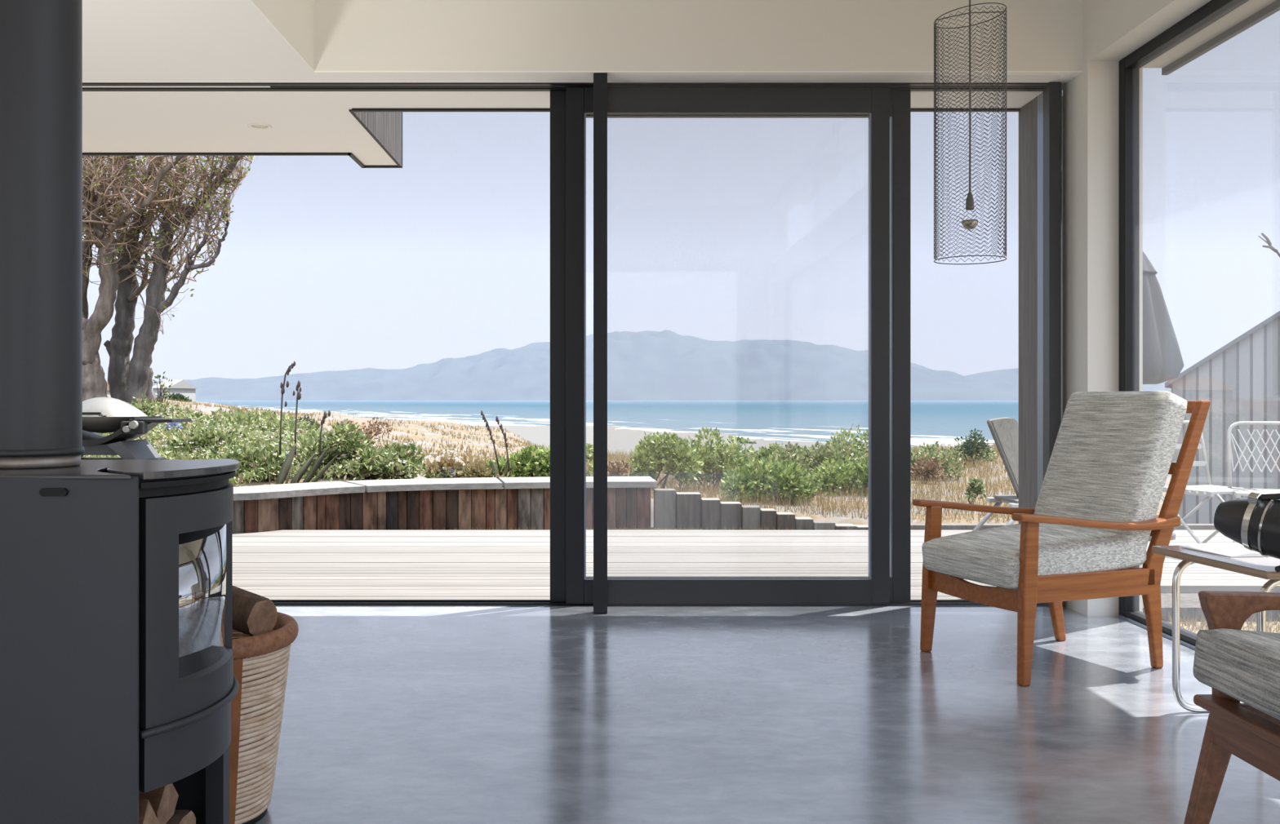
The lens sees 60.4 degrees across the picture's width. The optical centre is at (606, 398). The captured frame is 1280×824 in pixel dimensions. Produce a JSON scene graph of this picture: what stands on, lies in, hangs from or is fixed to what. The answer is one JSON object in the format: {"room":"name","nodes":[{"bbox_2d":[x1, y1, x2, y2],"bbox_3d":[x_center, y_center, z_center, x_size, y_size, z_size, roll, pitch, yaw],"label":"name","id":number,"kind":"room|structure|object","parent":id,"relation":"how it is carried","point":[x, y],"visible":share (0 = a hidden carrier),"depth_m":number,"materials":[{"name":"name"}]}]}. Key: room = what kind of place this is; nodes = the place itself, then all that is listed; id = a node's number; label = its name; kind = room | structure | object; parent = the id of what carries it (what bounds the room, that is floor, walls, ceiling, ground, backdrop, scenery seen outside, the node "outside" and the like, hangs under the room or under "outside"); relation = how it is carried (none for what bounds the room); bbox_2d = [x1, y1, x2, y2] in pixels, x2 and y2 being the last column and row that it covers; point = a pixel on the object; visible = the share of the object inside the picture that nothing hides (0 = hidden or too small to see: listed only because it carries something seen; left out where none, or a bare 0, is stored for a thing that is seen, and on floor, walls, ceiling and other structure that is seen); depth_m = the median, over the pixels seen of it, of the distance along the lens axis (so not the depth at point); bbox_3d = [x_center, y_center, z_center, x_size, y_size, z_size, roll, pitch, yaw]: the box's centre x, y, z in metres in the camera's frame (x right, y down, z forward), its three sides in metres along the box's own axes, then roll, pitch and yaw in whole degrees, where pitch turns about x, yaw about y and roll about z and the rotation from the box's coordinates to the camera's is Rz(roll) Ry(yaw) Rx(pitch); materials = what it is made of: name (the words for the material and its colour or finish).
{"room":"living room","nodes":[
{"label":"living room","id":0,"kind":"room"},
{"bbox_2d":[251,0,401,166],"bbox_3d":[-1.341,-1.966,1.393,0.158,1.067,10.786,0,0,0],"label":"wall","id":1,"kind":"structure","parent":0,"point":[294,19],"depth_m":4.76,"materials":[{"name":"white paint"}]},
{"bbox_2d":[82,89,1062,165],"bbox_3d":[-1.820,-1.446,5.975,8.360,0.012,1.630,0,0,0],"label":"soffit","id":2,"kind":"structure","parent":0,"point":[113,122],"depth_m":5.56,"materials":[{"name":"white paint"}]},
{"bbox_2d":[247,123,271,129],"bbox_3d":[-1.827,-1.438,5.790,0.124,0.009,0.124,0,0,0],"label":"recessed light","id":3,"kind":"object","parent":2,"relation":"in","point":[255,126],"visible":1,"depth_m":5.79,"materials":[{"name":"white paint"}]},
{"bbox_2d":[82,0,1082,82],"bbox_3d":[-1.150,-1.443,0.500,6.500,0.006,9.000,0,0,0],"label":"ceiling","id":4,"kind":"structure","parent":0,"point":[124,41],"depth_m":4.75,"materials":[{"name":"white paint"}]},
{"bbox_2d":[314,0,1082,71],"bbox_3d":[0.406,-1.972,4.920,3.388,1.053,0.160,0,0,0],"label":"wall","id":5,"kind":"structure","parent":0,"point":[350,35],"depth_m":4.84,"materials":[{"name":"white paint"}]},
{"bbox_2d":[82,82,1048,92],"bbox_3d":[-1.070,-1.537,5.062,6.260,0.206,0.115,0,0,0],"label":"trim","id":6,"kind":"structure","parent":5,"relation":"attached to","point":[274,86],"depth_m":5.06,"materials":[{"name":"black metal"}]},
{"bbox_2d":[565,87,889,604],"bbox_3d":[0.559,-0.243,5.065,1.488,2.381,0.040,0,0,0],"label":"door","id":7,"kind":"structure","parent":5,"relation":"in","point":[874,102],"depth_m":5.04,"materials":[{"name":"black metal"}]},
{"bbox_2d":[550,90,910,602],"bbox_3d":[0.577,-0.243,5.125,1.678,2.381,0.040,0,0,0],"label":"door frame","id":8,"kind":"structure","parent":5,"relation":"in","point":[900,100],"depth_m":5.11,"materials":[{"name":"black metal"}]},
{"bbox_2d":[254,606,1279,823],"bbox_3d":[-1.050,1.011,0.510,6.700,0.120,9.020,0,0,0],"label":"floor","id":9,"kind":"structure","parent":0,"point":[392,715],"depth_m":3.28,"materials":[{"name":"concrete"}]},
{"bbox_2d":[0,458,239,823],"bbox_3d":[-0.972,0.520,1.990,0.580,0.801,0.455,0,0,0],"label":"wood stove","id":10,"kind":"object","parent":9,"relation":"on","point":[118,683],"visible":1,"depth_m":1.77,"materials":[{"name":"grey metal"}]},
{"bbox_2d":[0,0,84,469],"bbox_3d":[-1.044,-0.660,1.990,0.181,1.564,0.181,0,0,0],"label":"flue pipe","id":11,"kind":"object","parent":10,"relation":"on","point":[41,41],"visible":1,"depth_m":1.92,"materials":[{"name":"grey metal"}]},
{"bbox_2d":[166,810,195,823],"bbox_3d":[-0.945,0.827,2.059,0.310,0.091,0.112,0,0,0],"label":"log","id":12,"kind":"object","parent":10,"relation":"on","point":[180,817],"visible":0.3,"depth_m":2.07,"materials":[{"name":"brown wood"}]},
{"bbox_2d":[138,783,178,823],"bbox_3d":[-0.948,0.722,2.008,0.313,0.099,0.113,0,0,0],"label":"log","id":13,"kind":"object","parent":12,"relation":"on","point":[163,801],"visible":0.21,"depth_m":1.98,"materials":[{"name":"brown wood"}]},
{"bbox_3d":[-0.940,0.831,1.845,0.320,0.083,0.098,0,0,0],"label":"log","id":14,"kind":"object","parent":10,"relation":"in","visible":0},
{"bbox_2d":[138,799,159,823],"bbox_3d":[-0.927,0.730,1.872,0.310,0.103,0.096,0,0,0],"label":"log","id":15,"kind":"object","parent":14,"relation":"on","point":[147,815],"visible":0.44,"depth_m":1.86,"materials":[{"name":"brown wood"}]},
{"bbox_2d":[229,612,298,823],"bbox_3d":[-0.918,0.733,2.500,0.419,0.436,0.419,0,0,0],"label":"basket","id":16,"kind":"object","parent":9,"relation":"on","point":[260,662],"visible":0.42,"depth_m":2.42,"materials":[{"name":"wicker"}]},
{"bbox_2d":[232,586,276,636],"bbox_3d":[-0.892,0.461,2.502,0.298,0.147,0.213,0,0,0],"label":"log","id":17,"kind":"object","parent":16,"relation":"in","point":[253,615],"visible":0.37,"depth_m":2.43,"materials":[{"name":"brown wood"}]},
{"bbox_2d":[593,72,607,613],"bbox_3d":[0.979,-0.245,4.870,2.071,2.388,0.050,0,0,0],"label":"post","id":18,"kind":"object","parent":9,"relation":"on","point":[600,79],"visible":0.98,"depth_m":4.84,"materials":[{"name":"black metal"}]},
{"bbox_2d":[912,391,1210,686],"bbox_3d":[1.667,0.462,4.022,0.881,0.978,0.602,0,0,-20],"label":"armchair","id":19,"kind":"object","parent":9,"relation":"on","point":[1092,521],"visible":1,"depth_m":3.88,"materials":[{"name":"grey fabric"}]},
{"bbox_2d":[921,523,1146,590],"bbox_3d":[1.537,0.558,3.974,0.603,0.179,0.500,0,0,-20],"label":"seat cushion","id":20,"kind":"object","parent":19,"relation":"on","point":[1070,557],"depth_m":3.80,"materials":[{"name":"grey fabric"}]},
{"bbox_2d":[1033,391,1186,550],"bbox_3d":[1.854,0.279,4.091,0.314,0.612,0.490,0,0,-20],"label":"cushion","id":21,"kind":"object","parent":19,"relation":"on","point":[1113,453],"depth_m":3.96,"materials":[{"name":"grey fabric"}]},
{"bbox_2d":[1151,545,1279,712],"bbox_3d":[1.906,0.703,3.166,0.436,0.494,0.544,0,0,0],"label":"side table","id":22,"kind":"object","parent":9,"relation":"on","point":[1262,567],"visible":0.71,"depth_m":3.21,"materials":[{"name":"silver metal"}]},
{"bbox_2d":[1181,542,1262,557],"bbox_3d":[1.898,0.450,3.267,0.281,0.011,0.234,0,0,0],"label":"magazine","id":23,"kind":"object","parent":22,"relation":"on","point":[1234,549],"visible":0.69,"depth_m":3.25,"materials":[{"name":"white paper"}]},
{"bbox_2d":[1213,492,1279,573],"bbox_3d":[1.828,0.352,2.913,0.298,0.208,0.339,0,0,0],"label":"telescope","id":24,"kind":"object","parent":22,"relation":"on","point":[1253,522],"visible":1,"depth_m":2.94,"materials":[{"name":"black metal"}]},
{"bbox_2d":[1183,591,1279,823],"bbox_3d":[1.672,0.489,2.130,0.818,0.924,0.570,0,0,0],"label":"armchair","id":25,"kind":"object","parent":9,"relation":"on","point":[1238,665],"visible":1,"depth_m":2.30,"materials":[{"name":"brown wood"}]},
{"bbox_2d":[1192,628,1279,720],"bbox_3d":[1.575,0.583,2.130,0.624,0.188,0.510,0,0,0],"label":"seat cushion","id":26,"kind":"object","parent":25,"relation":"on","point":[1242,666],"depth_m":2.24,"materials":[{"name":"grey fabric"}]},
{"bbox_2d":[1018,96,1062,524],"bbox_3d":[2.195,-0.195,5.340,0.290,2.491,0.240,0,0,0],"label":"wall","id":27,"kind":"structure","parent":0,"point":[1028,113],"depth_m":5.33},
{"bbox_2d":[82,82,1062,168],"bbox_3d":[-1.820,-1.644,6.117,8.360,0.432,1.355,0,0,0],"label":"trim","id":28,"kind":"structure","parent":27,"relation":"attached to","point":[351,155],"depth_m":6.42,"materials":[{"name":"black metal"}]},
{"bbox_2d":[1062,0,1210,617],"bbox_3d":[2.220,-0.774,0.525,0.240,3.450,9.050,0,0,0],"label":"wall","id":29,"kind":"structure","parent":0,"point":[1113,29],"depth_m":4.79,"materials":[{"name":"white paint"}]},
{"bbox_2d":[270,600,1063,606],"bbox_3d":[-0.950,1.009,5.095,6.500,0.124,0.150,0,0,0],"label":"door track","id":30,"kind":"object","parent":29,"relation":"attached to","point":[277,602],"depth_m":5.09,"materials":[{"name":"black metal"}]},
{"bbox_2d":[1037,81,1062,607],"bbox_3d":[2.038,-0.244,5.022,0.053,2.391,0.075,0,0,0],"label":"trim","id":31,"kind":"structure","parent":29,"relation":"attached to","point":[1052,90],"depth_m":4.99,"materials":[{"name":"black metal"}]},
{"bbox_2d":[1119,0,1248,650],"bbox_3d":[2.261,-0.262,0.595,0.077,2.425,8.390,0,0,0],"label":"window","id":32,"kind":"structure","parent":29,"relation":"in","point":[1211,11],"depth_m":4.74,"materials":[{"name":"black metal"}]},
{"bbox_2d":[1142,0,1276,67],"bbox_3d":[2.460,-1.594,0.575,0.240,0.150,8.950,0,0,0],"label":"ceiling","id":33,"kind":"structure","parent":0,"point":[1250,7],"depth_m":4.55,"materials":[{"name":"grey paint"}]},
{"bbox_2d":[1161,0,1279,75],"bbox_3d":[2.567,-1.519,0.575,0.025,0.060,8.950,0,0,0],"label":"trim","id":34,"kind":"structure","parent":33,"relation":"attached to","point":[1273,7],"depth_m":4.55,"materials":[{"name":"black metal"}]},
{"bbox_3d":[0.590,-2.574,0.550,4.020,0.150,9.100,0,0,0],"label":"ceiling","id":35,"kind":"structure","parent":0,"visible":0},
{"bbox_2d":[933,0,1006,264],"bbox_3d":[1.305,-1.497,3.940,0.250,2.002,0.250,0,0,0],"label":"pendant lamp","id":36,"kind":"object","parent":35,"relation":"hanging from","point":[971,224],"visible":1,"depth_m":3.92,"materials":[{"name":"grey metal"}]},
{"label":"outside","id":37,"kind":"structure","parent":0,"visible":0},
{"bbox_2d":[195,400,1018,448],"bbox_3d":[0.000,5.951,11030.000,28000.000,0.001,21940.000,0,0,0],"label":"sea","id":38,"kind":"structure","parent":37,"point":[778,421],"depth_m":447.08,"materials":[{"name":"liquid"}]},
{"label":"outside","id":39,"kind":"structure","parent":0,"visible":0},
{"bbox_2d":[89,399,1171,528],"bbox_3d":[31.902,4.010,154.150,658.536,8.221,291.700,0,0,0],"label":"dunes","id":40,"kind":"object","parent":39,"point":[617,439],"visible":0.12,"depth_m":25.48,"materials":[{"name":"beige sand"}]},
{"bbox_2d":[106,381,111,397],"bbox_3d":[-47.407,-0.567,98.000,4.841,2.666,6.400,0,0,0],"label":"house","id":41,"kind":"structure","parent":40,"relation":"on","point":[108,386],"depth_m":99.32,"materials":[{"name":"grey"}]},
{"bbox_2d":[126,392,159,417],"bbox_3d":[-5.560,0.138,13.010,0.511,0.428,0.466,0,0,0],"label":"shrub","id":42,"kind":"object","parent":40,"relation":"on","point":[144,407],"visible":0.36,"depth_m":12.98,"materials":[{"name":"green plant"}]},
{"bbox_2d":[152,371,173,409],"bbox_3d":[-5.874,-0.058,14.502,0.307,0.611,0.269,0,0,0],"label":"sapling","id":43,"kind":"object","parent":40,"relation":"on","point":[162,385],"visible":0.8,"depth_m":14.47,"materials":[{"name":"green plant"}]},
{"bbox_2d":[82,155,258,407],"bbox_3d":[-6.237,-2.118,13.707,4.569,4.911,3.227,0,0,0],"label":"tree","id":44,"kind":"object","parent":40,"relation":"on","point":[127,379],"visible":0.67,"depth_m":13.77,"materials":[{"name":"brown plant"}]},
{"bbox_2d":[164,422,182,431],"bbox_3d":[-4.723,0.344,12.000,0.183,0.230,0.185,0,0,0],"label":"flower","id":45,"kind":"object","parent":40,"relation":"on","point":[169,425],"visible":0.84,"depth_m":11.96,"materials":[{"name":"blue plant"}]},
{"bbox_2d":[151,379,196,402],"bbox_3d":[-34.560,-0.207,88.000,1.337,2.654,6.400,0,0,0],"label":"house","id":46,"kind":"structure","parent":40,"relation":"on","point":[179,386],"depth_m":87.52,"materials":[{"name":"grey"}]},
{"bbox_2d":[163,392,191,401],"bbox_3d":[-17.136,0.122,43.981,1.144,0.766,0.900,0,0,0],"label":"shrub","id":47,"kind":"object","parent":40,"relation":"on","point":[177,397],"visible":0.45,"depth_m":43.84,"materials":[{"name":"green plant"}]},
{"bbox_2d":[160,425,237,459],"bbox_3d":[-3.867,0.474,10.501,0.856,0.464,0.578,0,0,0],"label":"shrub","id":48,"kind":"object","parent":40,"relation":"on","point":[197,437],"visible":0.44,"depth_m":10.40,"materials":[{"name":"green plant"}]},
{"bbox_2d":[213,444,291,482],"bbox_3d":[-3.049,0.567,9.398,0.718,0.357,0.515,0,0,0],"label":"shrub","id":49,"kind":"object","parent":40,"relation":"on","point":[260,456],"visible":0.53,"depth_m":9.29,"materials":[{"name":"green plant"}]},
{"bbox_2d":[246,360,337,484],"bbox_3d":[-2.571,0.221,9.117,0.745,1.083,0.502,0,0,0],"label":"plant","id":50,"kind":"object","parent":40,"relation":"on","point":[285,471],"visible":0.98,"depth_m":9.01,"materials":[{"name":"green plant"}]},
{"bbox_2d":[271,430,326,438],"bbox_3d":[-3.764,0.536,13.527,0.822,0.304,0.564,0,0,0],"label":"shrub","id":51,"kind":"object","parent":40,"relation":"on","point":[300,431],"visible":0.02,"depth_m":13.58,"materials":[{"name":"green plant"}]},
{"bbox_2d":[81,399,520,486],"bbox_3d":[-5.403,0.384,16.324,9.648,0.784,15.256,0,0,0],"label":"bushes","id":52,"kind":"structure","parent":40,"relation":"on","point":[248,420],"depth_m":11.38,"materials":[{"name":"green plant"}]},
{"bbox_2d":[153,402,462,470],"bbox_3d":[-3.394,0.366,11.599,4.233,0.652,4.804,0,0,0],"label":"wildflowers","id":53,"kind":"object","parent":40,"relation":"on","point":[272,437],"visible":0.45,"depth_m":10.61,"materials":[{"name":"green plant"}]},
{"bbox_2d":[297,413,320,428],"bbox_3d":[-5.460,0.461,19.991,0.596,0.366,0.404,0,0,0],"label":"shrub","id":54,"kind":"object","parent":40,"relation":"on","point":[307,415],"visible":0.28,"depth_m":19.96,"materials":[{"name":"green plant"}]},
{"bbox_2d":[290,418,377,479],"bbox_3d":[-2.370,0.480,9.753,0.823,0.611,0.656,0,0,0],"label":"shrub","id":55,"kind":"object","parent":40,"relation":"on","point":[351,443],"visible":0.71,"depth_m":9.61,"materials":[{"name":"green plant"}]},
{"bbox_2d":[341,416,391,441],"bbox_3d":[-4.417,0.559,20.019,1.041,0.475,0.730,0,0,0],"label":"shrub","id":56,"kind":"object","parent":40,"relation":"on","point":[371,432],"visible":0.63,"depth_m":19.99,"materials":[{"name":"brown plant"}]},
{"bbox_2d":[348,447,405,479],"bbox_3d":[-1.984,0.581,9.530,0.504,0.337,0.415,0,0,0],"label":"shrub","id":57,"kind":"object","parent":40,"relation":"on","point":[381,470],"visible":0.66,"depth_m":9.46,"materials":[{"name":"green plant"}]},
{"bbox_2d":[151,397,614,475],"bbox_3d":[-9.457,1.567,29.501,19.656,3.262,33.032,0,0,0],"label":"grass","id":58,"kind":"structure","parent":40,"relation":"on","point":[428,463],"depth_m":27.68,"materials":[{"name":"plant"}]},
{"bbox_2d":[377,440,426,479],"bbox_3d":[-1.861,0.564,9.694,0.541,0.396,0.471,0,0,0],"label":"shrub","id":59,"kind":"object","parent":40,"relation":"on","point":[404,452],"visible":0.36,"depth_m":9.63,"materials":[{"name":"green plant"}]},
{"bbox_2d":[443,468,455,477],"bbox_3d":[-1.362,0.676,9.500,0.122,0.155,0.123,0,0,0],"label":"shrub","id":60,"kind":"object","parent":40,"relation":"on","point":[451,469],"visible":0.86,"depth_m":9.48,"materials":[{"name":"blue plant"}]},
{"bbox_2d":[423,454,492,478],"bbox_3d":[-1.291,0.646,9.586,0.607,0.316,0.437,0,0,0],"label":"shrub","id":61,"kind":"object","parent":40,"relation":"on","point":[444,462],"visible":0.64,"depth_m":9.49,"materials":[{"name":"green plant"}]},
{"bbox_2d":[480,410,511,479],"bbox_3d":[-0.967,0.414,9.600,0.263,0.624,0.042,0,0,0],"label":"plant","id":62,"kind":"object","parent":40,"relation":"on","point":[507,465],"visible":0.98,"depth_m":9.60,"materials":[{"name":"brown plant"}]},
{"bbox_2d":[471,455,525,478],"bbox_3d":[-1.007,0.671,9.803,0.579,0.335,0.425,0,0,0],"label":"shrub","id":63,"kind":"object","parent":40,"relation":"on","point":[502,464],"visible":0.28,"depth_m":9.73,"materials":[{"name":"green plant"}]},
{"bbox_2d":[508,444,550,477],"bbox_3d":[-0.625,0.623,9.905,0.579,0.428,0.456,0,0,0],"label":"shrub","id":64,"kind":"object","parent":40,"relation":"on","point":[540,464],"visible":0.66,"depth_m":9.82,"materials":[{"name":"green plant"}]},
{"bbox_2d":[586,443,593,476],"bbox_3d":[-0.232,0.651,10.595,0.468,0.490,0.340,0,0,0],"label":"shrub","id":65,"kind":"object","parent":40,"relation":"on","point":[589,455],"visible":0.16,"depth_m":10.56,"materials":[{"name":"green plant"}]},
{"bbox_2d":[607,459,644,476],"bbox_3d":[0.208,0.795,11.391,0.612,0.338,0.461,0,0,0],"label":"shrub","id":66,"kind":"object","parent":40,"relation":"on","point":[614,469],"visible":0.34,"depth_m":11.34,"materials":[{"name":"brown plant"}]},
{"bbox_2d":[625,431,703,490],"bbox_3d":[0.590,0.639,11.188,0.817,0.641,0.670,0,0,0],"label":"shrub","id":67,"kind":"object","parent":40,"relation":"on","point":[656,452],"visible":0.99,"depth_m":11.09,"materials":[{"name":"green plant"}]},
{"bbox_2d":[671,426,769,488],"bbox_3d":[1.170,0.642,11.600,1.104,0.704,0.806,0,0,0],"label":"shrub","id":68,"kind":"object","parent":40,"relation":"on","point":[725,459],"visible":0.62,"depth_m":11.55,"materials":[{"name":"green plant"}]},
{"bbox_2d":[718,453,817,506],"bbox_3d":[1.492,0.812,10.215,0.957,0.578,0.789,0,0,0],"label":"shrub","id":69,"kind":"object","parent":40,"relation":"on","point":[784,478],"visible":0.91,"depth_m":10.06,"materials":[{"name":"green plant"}]},
{"bbox_2d":[752,442,785,468],"bbox_3d":[2.379,0.870,16.010,0.501,0.497,0.474,0,0,0],"label":"shrub","id":70,"kind":"object","parent":40,"relation":"on","point":[764,453],"visible":0.39,"depth_m":15.94,"materials":[{"name":"green plant"}]},
{"bbox_2d":[764,440,868,489],"bbox_3d":[2.440,0.754,12.206,1.466,0.585,0.840,0,0,0],"label":"shrub","id":71,"kind":"object","parent":40,"relation":"on","point":[810,463],"visible":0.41,"depth_m":12.11,"materials":[{"name":"green plant"}]},
{"bbox_2d":[825,425,868,461],"bbox_3d":[3.372,0.700,14.456,1.034,0.752,0.710,0,0,0],"label":"shrub","id":72,"kind":"object","parent":40,"relation":"on","point":[835,441],"visible":0.27,"depth_m":14.38,"materials":[{"name":"green plant"}]},
{"bbox_2d":[807,452,912,497],"bbox_3d":[2.650,0.826,11.617,1.114,0.566,0.786,0,0,0],"label":"shrub","id":73,"kind":"object","parent":40,"relation":"on","point":[840,475],"visible":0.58,"depth_m":11.47,"materials":[{"name":"green plant"}]},
{"bbox_2d":[910,453,948,484],"bbox_3d":[3.945,0.874,13.393,0.484,0.395,0.361,0,0,0],"label":"shrub","id":74,"kind":"object","parent":40,"relation":"on","point":[932,468],"visible":0.95,"depth_m":13.39,"materials":[{"name":"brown plant"}]},
{"bbox_2d":[910,440,966,481],"bbox_3d":[4.104,0.812,13.983,0.874,0.558,0.719,0,0,0],"label":"shrub","id":75,"kind":"object","parent":40,"relation":"on","point":[922,450],"visible":0.48,"depth_m":13.87,"materials":[{"name":"green plant"}]},
{"bbox_2d":[914,445,997,466],"bbox_3d":[5.802,0.930,18.019,1.373,0.390,0.909,0,0,0],"label":"shrub","id":76,"kind":"object","parent":40,"relation":"on","point":[950,449],"visible":0.17,"depth_m":17.91,"materials":[{"name":"green plant"}]},
{"bbox_2d":[953,428,991,466],"bbox_3d":[5.680,0.766,17.024,0.606,0.632,0.405,0,0,0],"label":"shrub","id":77,"kind":"object","parent":40,"relation":"on","point":[971,445],"visible":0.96,"depth_m":16.99,"materials":[{"name":"green plant"}]},
{"bbox_2d":[964,476,986,504],"bbox_3d":[3.493,0.937,10.391,0.230,0.408,0.200,0,0,0],"label":"shrub","id":78,"kind":"object","parent":40,"relation":"on","point":[975,489],"visible":0.99,"depth_m":10.36,"materials":[{"name":"green plant"}]},
{"bbox_2d":[1164,311,1279,524],"bbox_3d":[15.927,-0.165,21.346,11.562,6.232,11.424,0,0,0],"label":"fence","id":79,"kind":"object","parent":40,"relation":"on","point":[1240,380],"visible":0.54,"depth_m":19.48,"materials":[{"name":"grey wood"}]},
{"bbox_2d":[1257,232,1279,257],"bbox_3d":[6.833,-0.099,11.000,0.599,4.301,0.120,0,0,0],"label":"bare tree","id":80,"kind":"object","parent":40,"relation":"on","point":[1268,242],"visible":1,"depth_m":10.99,"materials":[{"name":"grey plant"}]},
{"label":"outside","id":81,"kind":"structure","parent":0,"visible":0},
{"bbox_2d":[151,329,1171,400],"bbox_3d":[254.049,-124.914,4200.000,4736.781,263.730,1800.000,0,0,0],"label":"mountains","id":82,"kind":"structure","parent":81,"point":[665,365],"depth_m":3512.28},
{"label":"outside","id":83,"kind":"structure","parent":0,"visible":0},
{"bbox_2d":[587,528,1279,634],"bbox_3d":[15.000,1.051,-10.550,90.000,0.001,38.900,0,0,0],"label":"lawn","id":84,"kind":"structure","parent":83,"point":[1273,628],"depth_m":5.10,"materials":[{"name":"green plant"}]},
{"bbox_2d":[232,476,868,533],"bbox_3d":[-1.538,0.878,8.398,7.320,0.425,2.040,0,0,0],"label":"wall","id":85,"kind":"structure","parent":84,"relation":"on","point":[434,504],"depth_m":8.68,"materials":[{"name":"brown wood"}]},
{"bbox_2d":[388,524,800,530],"bbox_3d":[-0.250,1.024,8.350,3.511,0.055,0.736,0,0,0],"label":"grass","id":86,"kind":"structure","parent":84,"relation":"on","point":[543,529],"depth_m":8.61,"materials":[{"name":"green plant"}]},
{"bbox_2d":[910,524,1216,530],"bbox_3d":[4.355,1.031,8.470,4.290,0.120,0.100,0,0,0],"label":"edging","id":87,"kind":"object","parent":84,"relation":"on","point":[913,526],"visible":0.02,"depth_m":8.42,"materials":[{"name":"grey wood"}]},
{"bbox_2d":[1142,593,1279,621],"bbox_3d":[0.100,1.094,6.555,12.600,0.214,2.750,0,0,0],"label":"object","id":88,"kind":"object","parent":84,"relation":"on","point":[1188,602],"depth_m":5.18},
{"bbox_2d":[232,530,1279,603],"bbox_3d":[0.100,0.968,6.563,12.600,0.036,2.775,0,0,0],"label":"deck","id":89,"kind":"object","parent":88,"relation":"on","point":[276,565],"visible":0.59,"depth_m":6.46,"materials":[{"name":"beige wood"}]},
{"bbox_2d":[80,397,191,459],"bbox_3d":[-2.935,0.471,6.585,0.776,0.961,0.429,0,0,0],"label":"barbecue","id":90,"kind":"object","parent":89,"relation":"on","point":[126,422],"visible":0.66,"depth_m":6.47,"materials":[{"name":"metal"}]},
{"bbox_2d":[82,417,131,433],"bbox_3d":[-3.023,0.161,6.600,0.510,0.096,0.367,0,0,0],"label":"bowl","id":91,"kind":"object","parent":90,"relation":"on","point":[90,425],"depth_m":6.47,"materials":[{"name":"metal"}]},
{"bbox_2d":[128,418,191,422],"bbox_3d":[-2.674,0.131,6.590,0.254,0.020,0.300,0,0,0],"label":"shelf","id":92,"kind":"object","parent":90,"relation":"attached to","point":[144,420],"depth_m":6.44,"materials":[{"name":"black plastic"}]},
{"bbox_2d":[972,417,1018,531],"bbox_3d":[2.856,0.542,7.311,0.790,0.836,0.482,0,0,0],"label":"deck chair","id":93,"kind":"object","parent":89,"relation":"on","point":[1004,431],"visible":0.59,"depth_m":7.20,"materials":[{"name":"wood"}]},
{"bbox_2d":[1142,251,1183,541],"bbox_3d":[3.646,-0.065,7.550,0.608,2.030,0.608,0,0,0],"label":"umbrella","id":94,"kind":"object","parent":89,"relation":"on","point":[1162,361],"visible":0.23,"depth_m":7.36,"materials":[{"name":"grey fabric"}]},
{"bbox_2d":[1160,420,1264,543],"bbox_3d":[3.699,0.549,6.776,0.462,0.818,0.547,0,0,-18],"label":"garden chair","id":95,"kind":"object","parent":89,"relation":"on","point":[1209,491],"visible":0.3,"depth_m":6.74,"materials":[{"name":"grey paint"}]},
{"bbox_2d":[1226,421,1279,542],"bbox_3d":[3.975,0.549,6.524,0.462,0.818,0.547,0,0,25],"label":"garden chair","id":96,"kind":"object","parent":89,"relation":"on","point":[1237,494],"visible":0.84,"depth_m":6.77,"materials":[{"name":"grey paint"}]},
{"bbox_2d":[1161,610,1279,633],"bbox_3d":[3.613,1.016,4.342,2.060,0.070,2.372,0,0,0],"label":"grass","id":97,"kind":"structure","parent":84,"relation":"on","point":[1191,622],"depth_m":5.04,"materials":[{"name":"plant"}]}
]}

